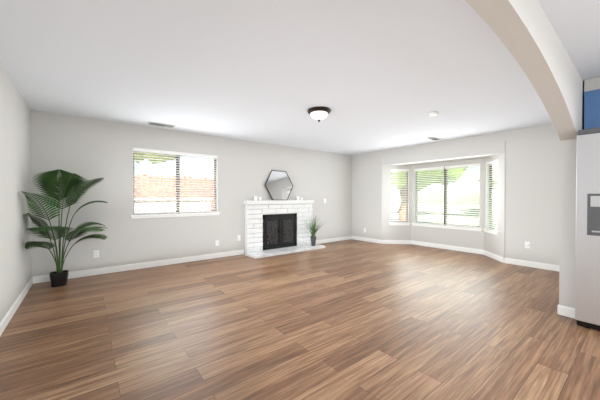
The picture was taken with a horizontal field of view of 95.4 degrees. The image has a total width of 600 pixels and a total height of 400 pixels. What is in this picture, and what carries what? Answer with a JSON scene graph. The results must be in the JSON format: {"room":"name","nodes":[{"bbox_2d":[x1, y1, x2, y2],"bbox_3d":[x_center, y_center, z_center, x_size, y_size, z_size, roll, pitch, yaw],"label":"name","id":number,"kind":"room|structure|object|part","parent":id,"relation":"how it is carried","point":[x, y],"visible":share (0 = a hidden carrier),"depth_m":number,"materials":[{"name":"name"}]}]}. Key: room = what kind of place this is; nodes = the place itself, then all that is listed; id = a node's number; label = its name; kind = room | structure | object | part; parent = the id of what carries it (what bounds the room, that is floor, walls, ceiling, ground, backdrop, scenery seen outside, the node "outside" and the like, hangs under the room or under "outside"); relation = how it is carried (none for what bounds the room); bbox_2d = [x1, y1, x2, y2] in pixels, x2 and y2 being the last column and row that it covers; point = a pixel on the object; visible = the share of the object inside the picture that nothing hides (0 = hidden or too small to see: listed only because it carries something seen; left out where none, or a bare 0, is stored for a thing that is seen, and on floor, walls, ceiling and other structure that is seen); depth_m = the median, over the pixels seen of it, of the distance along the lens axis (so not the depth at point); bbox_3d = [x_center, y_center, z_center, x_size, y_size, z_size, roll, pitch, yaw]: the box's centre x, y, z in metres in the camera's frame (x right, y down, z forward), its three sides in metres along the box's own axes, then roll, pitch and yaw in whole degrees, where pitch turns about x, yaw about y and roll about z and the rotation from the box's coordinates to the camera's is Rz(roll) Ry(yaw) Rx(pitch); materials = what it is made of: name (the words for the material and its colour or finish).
{"room":"living room","nodes":[
{"label":"living room","id":0,"kind":"room"},
{"bbox_2d":[0,64,31,321],"bbox_3d":[-1.200,-0.009,0.420,0.150,2.440,8.840,0,1,-38],"label":"wall","id":1,"kind":"structure","parent":0,"point":[15,220],"depth_m":2.91,"materials":[{"name":"grey paint"}]},
{"bbox_2d":[0,276,33,335],"bbox_3d":[-1.136,1.160,0.481,0.013,0.102,8.540,0,1,-38],"label":"baseboard","id":2,"kind":"structure","parent":1,"relation":"attached to","point":[6,319],"depth_m":2.88,"materials":[{"name":"white wood"}]},
{"bbox_2d":[30,110,351,276],"bbox_3d":[-1.115,-0.059,6.003,6.867,2.440,0.150,0,1,-38],"label":"wall","id":3,"kind":"structure","parent":0,"point":[88,148],"depth_m":4.74,"materials":[{"name":"grey paint"}]},
{"bbox_2d":[94,250,98,257],"bbox_3d":[-3.195,0.846,4.283,0.070,0.114,0.008,0,1,-38],"label":"electrical outlet","id":4,"kind":"object","parent":3,"relation":"attached to","point":[96,253],"visible":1,"depth_m":4.28,"materials":[{"name":"white plastic"}]},
{"bbox_2d":[34,250,243,283],"bbox_3d":[-2.470,1.120,4.849,3.237,0.102,0.013,0,1,-38],"label":"baseboard","id":5,"kind":"structure","parent":3,"relation":"attached to","point":[90,272],"depth_m":4.63,"materials":[{"name":"white wood"}]},
{"bbox_2d":[131,147,219,218],"bbox_3d":[-2.256,-0.289,5.072,1.538,1.196,0.152,0,1,-38],"label":"window blinds","id":6,"kind":"object","parent":3,"relation":"attached to","point":[208,211],"visible":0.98,"depth_m":5.02,"materials":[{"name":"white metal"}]},
{"bbox_2d":[315,236,351,243],"bbox_3d":[0.886,1.096,7.476,1.614,0.102,0.013,0,1,-38],"label":"baseboard","id":7,"kind":"structure","parent":3,"relation":"attached to","point":[346,237],"depth_m":7.49,"materials":[{"name":"white wood"}]},
{"bbox_2d":[0,239,599,399],"bbox_3d":[1.740,1.240,2.732,7.617,0.100,8.840,0,1,-38],"label":"floor","id":8,"kind":"structure","parent":0,"point":[351,319],"depth_m":2.44,"materials":[{"name":"brown wood"}]},
{"bbox_2d":[21,169,107,286],"bbox_3d":[-3.110,0.392,3.712,0.842,1.578,0.947,0,1,-38],"label":"palm plant","id":9,"kind":"object","parent":8,"relation":"on","point":[68,181],"visible":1,"depth_m":3.63,"materials":[{"name":"green plant"}]},
{"bbox_2d":[244,200,325,258],"bbox_3d":[-0.305,0.584,6.194,1.910,1.150,0.553,0,1,-38],"label":"fireplace","id":10,"kind":"object","parent":8,"relation":"on","point":[280,229],"visible":0.92,"depth_m":6.20,"materials":[{"name":"white brick"}]},
{"bbox_2d":[265,170,292,199],"bbox_3d":[-0.476,-0.337,6.347,0.788,0.682,0.022,0,-3,-38],"label":"mirror","id":11,"kind":"object","parent":10,"relation":"on","point":[278,185],"visible":0.98,"depth_m":6.33,"materials":[{"name":"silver metal"}]},
{"bbox_3d":[-0.458,0.716,6.310,0.942,0.779,0.062,0,1,-38],"label":"door","id":12,"kind":"part","parent":10,"relation":"part of","materials":[{"name":"black metal"}]},
{"bbox_2d":[305,214,323,245],"bbox_3d":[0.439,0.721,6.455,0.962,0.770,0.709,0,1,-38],"label":"potted plant","id":13,"kind":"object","parent":10,"relation":"on","point":[313,236],"depth_m":6.56,"materials":[{"name":"green plant"}]},
{"bbox_2d":[575,127,599,329],"bbox_3d":[3.163,0.268,2.438,0.855,1.850,0.910,0,1,-38],"label":"fridge","id":14,"kind":"object","parent":8,"relation":"on","point":[587,288],"visible":1,"depth_m":2.50,"materials":[{"name":"silver metal"}]},
{"bbox_2d":[0,0,599,154],"bbox_3d":[1.504,-1.308,2.524,7.017,0.120,8.840,0,1,-38],"label":"ceiling","id":15,"kind":"structure","parent":0,"point":[377,75],"depth_m":2.55,"materials":[{"name":"white paint"}]},
{"bbox_2d":[146,121,175,127],"bbox_3d":[-2.326,-1.258,4.581,0.420,0.015,0.190,0,1,-38],"label":"ceiling vent","id":16,"kind":"object","parent":15,"relation":"in","point":[160,124],"visible":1,"depth_m":4.54,"materials":[{"name":"white metal"}]},
{"bbox_2d":[307,106,330,121],"bbox_3d":[0.268,-1.174,3.831,0.336,0.172,0.336,0,1,-38],"label":"flush ceiling light","id":17,"kind":"object","parent":15,"relation":"attached to","point":[318,113],"visible":1,"depth_m":3.74,"materials":[{"name":"white glass"}]},
{"bbox_2d":[428,111,437,115],"bbox_3d":[1.928,-1.242,3.949,0.136,0.036,0.136,0,1,-38],"label":"smoke detector","id":18,"kind":"object","parent":15,"relation":"attached to","point":[434,113],"visible":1,"depth_m":3.91,"materials":[{"name":"white plastic"}]},
{"bbox_2d":[426,136,440,140],"bbox_3d":[2.769,-1.268,5.648,0.400,0.015,0.160,0,1,-38],"label":"ceiling vent","id":19,"kind":"object","parent":15,"relation":"in","point":[433,138],"visible":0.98,"depth_m":5.62,"materials":[{"name":"white metal"}]},
{"bbox_2d":[352,124,560,264],"bbox_3d":[3.287,-0.062,6.239,0.685,2.440,4.905,0,1,-38],"label":"wall","id":20,"kind":"structure","parent":0,"point":[533,186],"depth_m":5.25,"materials":[{"name":"grey paint"}]},
{"bbox_2d":[352,236,382,243],"bbox_3d":[1.843,1.095,7.553,0.015,0.102,1.032,0,1,-38],"label":"baseboard","id":21,"kind":"structure","parent":20,"relation":"attached to","point":[353,237],"depth_m":7.52,"materials":[{"name":"white wood"}]},
{"bbox_2d":[383,240,410,243],"bbox_3d":[2.517,1.099,7.119,0.510,0.102,0.508,0,1,-38],"label":"baseboard","id":22,"kind":"structure","parent":20,"relation":"attached to","point":[384,241],"depth_m":7.12,"materials":[{"name":"white wood"}]},
{"bbox_2d":[389,169,409,224],"bbox_3d":[2.596,-0.070,7.155,0.543,1.461,0.136,0,1,4],"label":"window","id":23,"kind":"structure","parent":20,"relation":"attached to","point":[403,216],"depth_m":7.15,"materials":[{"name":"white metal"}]},
{"bbox_2d":[411,240,480,252],"bbox_3d":[3.400,1.105,6.455,0.013,0.102,1.644,0,1,-38],"label":"baseboard","id":24,"kind":"structure","parent":20,"relation":"attached to","point":[449,247],"depth_m":6.43,"materials":[{"name":"white wood"}]},
{"bbox_2d":[412,163,481,230],"bbox_3d":[3.435,-0.064,6.472,0.136,1.461,1.570,0,1,-38],"label":"window","id":25,"kind":"structure","parent":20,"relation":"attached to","point":[456,206],"depth_m":6.43,"materials":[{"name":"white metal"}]},
{"bbox_2d":[472,250,501,261],"bbox_3d":[3.831,1.115,5.440,0.510,0.102,0.508,0,1,-38],"label":"baseboard","id":26,"kind":"structure","parent":20,"relation":"attached to","point":[483,252],"depth_m":5.55,"materials":[{"name":"white wood"}]},
{"bbox_2d":[483,160,498,234],"bbox_3d":[3.896,-0.055,5.494,0.136,1.461,0.543,0,1,10],"label":"window","id":27,"kind":"structure","parent":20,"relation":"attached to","point":[490,224],"depth_m":5.59,"materials":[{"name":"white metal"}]},
{"bbox_2d":[525,242,529,248],"bbox_3d":[3.988,0.791,4.792,0.032,0.114,0.070,0,1,-38],"label":"outlet","id":28,"kind":"object","parent":20,"relation":"attached to","point":[527,244],"visible":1,"depth_m":4.79,"materials":[{"name":"white plastic"}]},
{"bbox_2d":[502,257,558,271],"bbox_3d":[4.110,1.122,4.657,0.015,0.102,1.092,0,1,-38],"label":"baseboard","id":29,"kind":"structure","parent":20,"relation":"attached to","point":[545,266],"depth_m":4.75,"materials":[{"name":"white wood"}]},
{"bbox_2d":[465,0,583,307],"bbox_3d":[1.855,-0.024,2.087,6.717,2.440,0.131,0,1,-38],"label":"wall","id":30,"kind":"structure","parent":0,"point":[524,32],"depth_m":2.20,"materials":[{"name":"grey paint"}]},
{"bbox_2d":[557,304,566,314],"bbox_3d":[3.567,1.132,3.527,2.260,0.102,0.016,0,1,-38],"label":"baseboard","id":31,"kind":"structure","parent":30,"relation":"attached to","point":[560,309],"depth_m":2.82,"materials":[{"name":"white wood"}]},
{"bbox_2d":[584,77,599,128],"bbox_3d":[3.364,-0.968,2.584,0.400,0.558,0.910,0,1,-38],"label":"upper cabinet","id":32,"kind":"object","parent":30,"relation":"attached to","point":[591,102],"visible":0.73,"depth_m":2.79,"materials":[{"name":"blue wood"}]},
{"label":"outside","id":33,"kind":"structure","parent":0,"visible":0},
{"bbox_2d":[391,204,478,225],"bbox_3d":[10.646,1.403,17.870,100.000,0.200,75.000,0,1,-38],"label":"ground","id":34,"kind":"structure","parent":33,"point":[443,212],"depth_m":25.03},
{"bbox_2d":[135,152,175,163],"bbox_3d":[-5.643,-1.495,7.958,4.583,5.827,4.894,0,1,-38],"label":"tree","id":35,"kind":"object","parent":34,"relation":"on","point":[153,157],"depth_m":7.97,"materials":[{"name":"green plant"}]},
{"bbox_2d":[135,198,211,212],"bbox_3d":[-3.439,0.685,6.572,2.380,1.440,0.880,0,1,-38],"label":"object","id":36,"kind":"object","parent":34,"relation":"on","point":[172,203],"depth_m":6.33,"materials":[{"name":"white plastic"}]},
{"bbox_2d":[135,175,213,207],"bbox_3d":[-2.975,0.370,7.689,18.101,2.050,0.109,0,1,-38],"label":"fence","id":37,"kind":"object","parent":34,"relation":"on","point":[173,188],"depth_m":7.24,"materials":[{"name":"brown wood"}]},
{"bbox_2d":[391,168,451,219],"bbox_3d":[4.828,-1.856,12.520,6.239,6.524,5.408,0,1,-38],"label":"tree","id":38,"kind":"object","parent":34,"relation":"on","point":[405,185],"depth_m":12.79,"materials":[{"name":"green plant"}]},
{"bbox_2d":[396,167,465,190],"bbox_3d":[10.033,-2.772,22.819,6.702,8.106,7.147,0,1,-38],"label":"tree","id":39,"kind":"object","parent":34,"relation":"on","point":[439,178],"depth_m":21.41,"materials":[{"name":"green plant"}]},
{"bbox_2d":[478,165,497,210],"bbox_3d":[26.241,-1.244,23.068,9.800,5.000,16.800,0,1,-38],"label":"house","id":40,"kind":"structure","parent":34,"relation":"on","point":[494,185],"depth_m":25.87,"materials":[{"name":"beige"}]}
]}

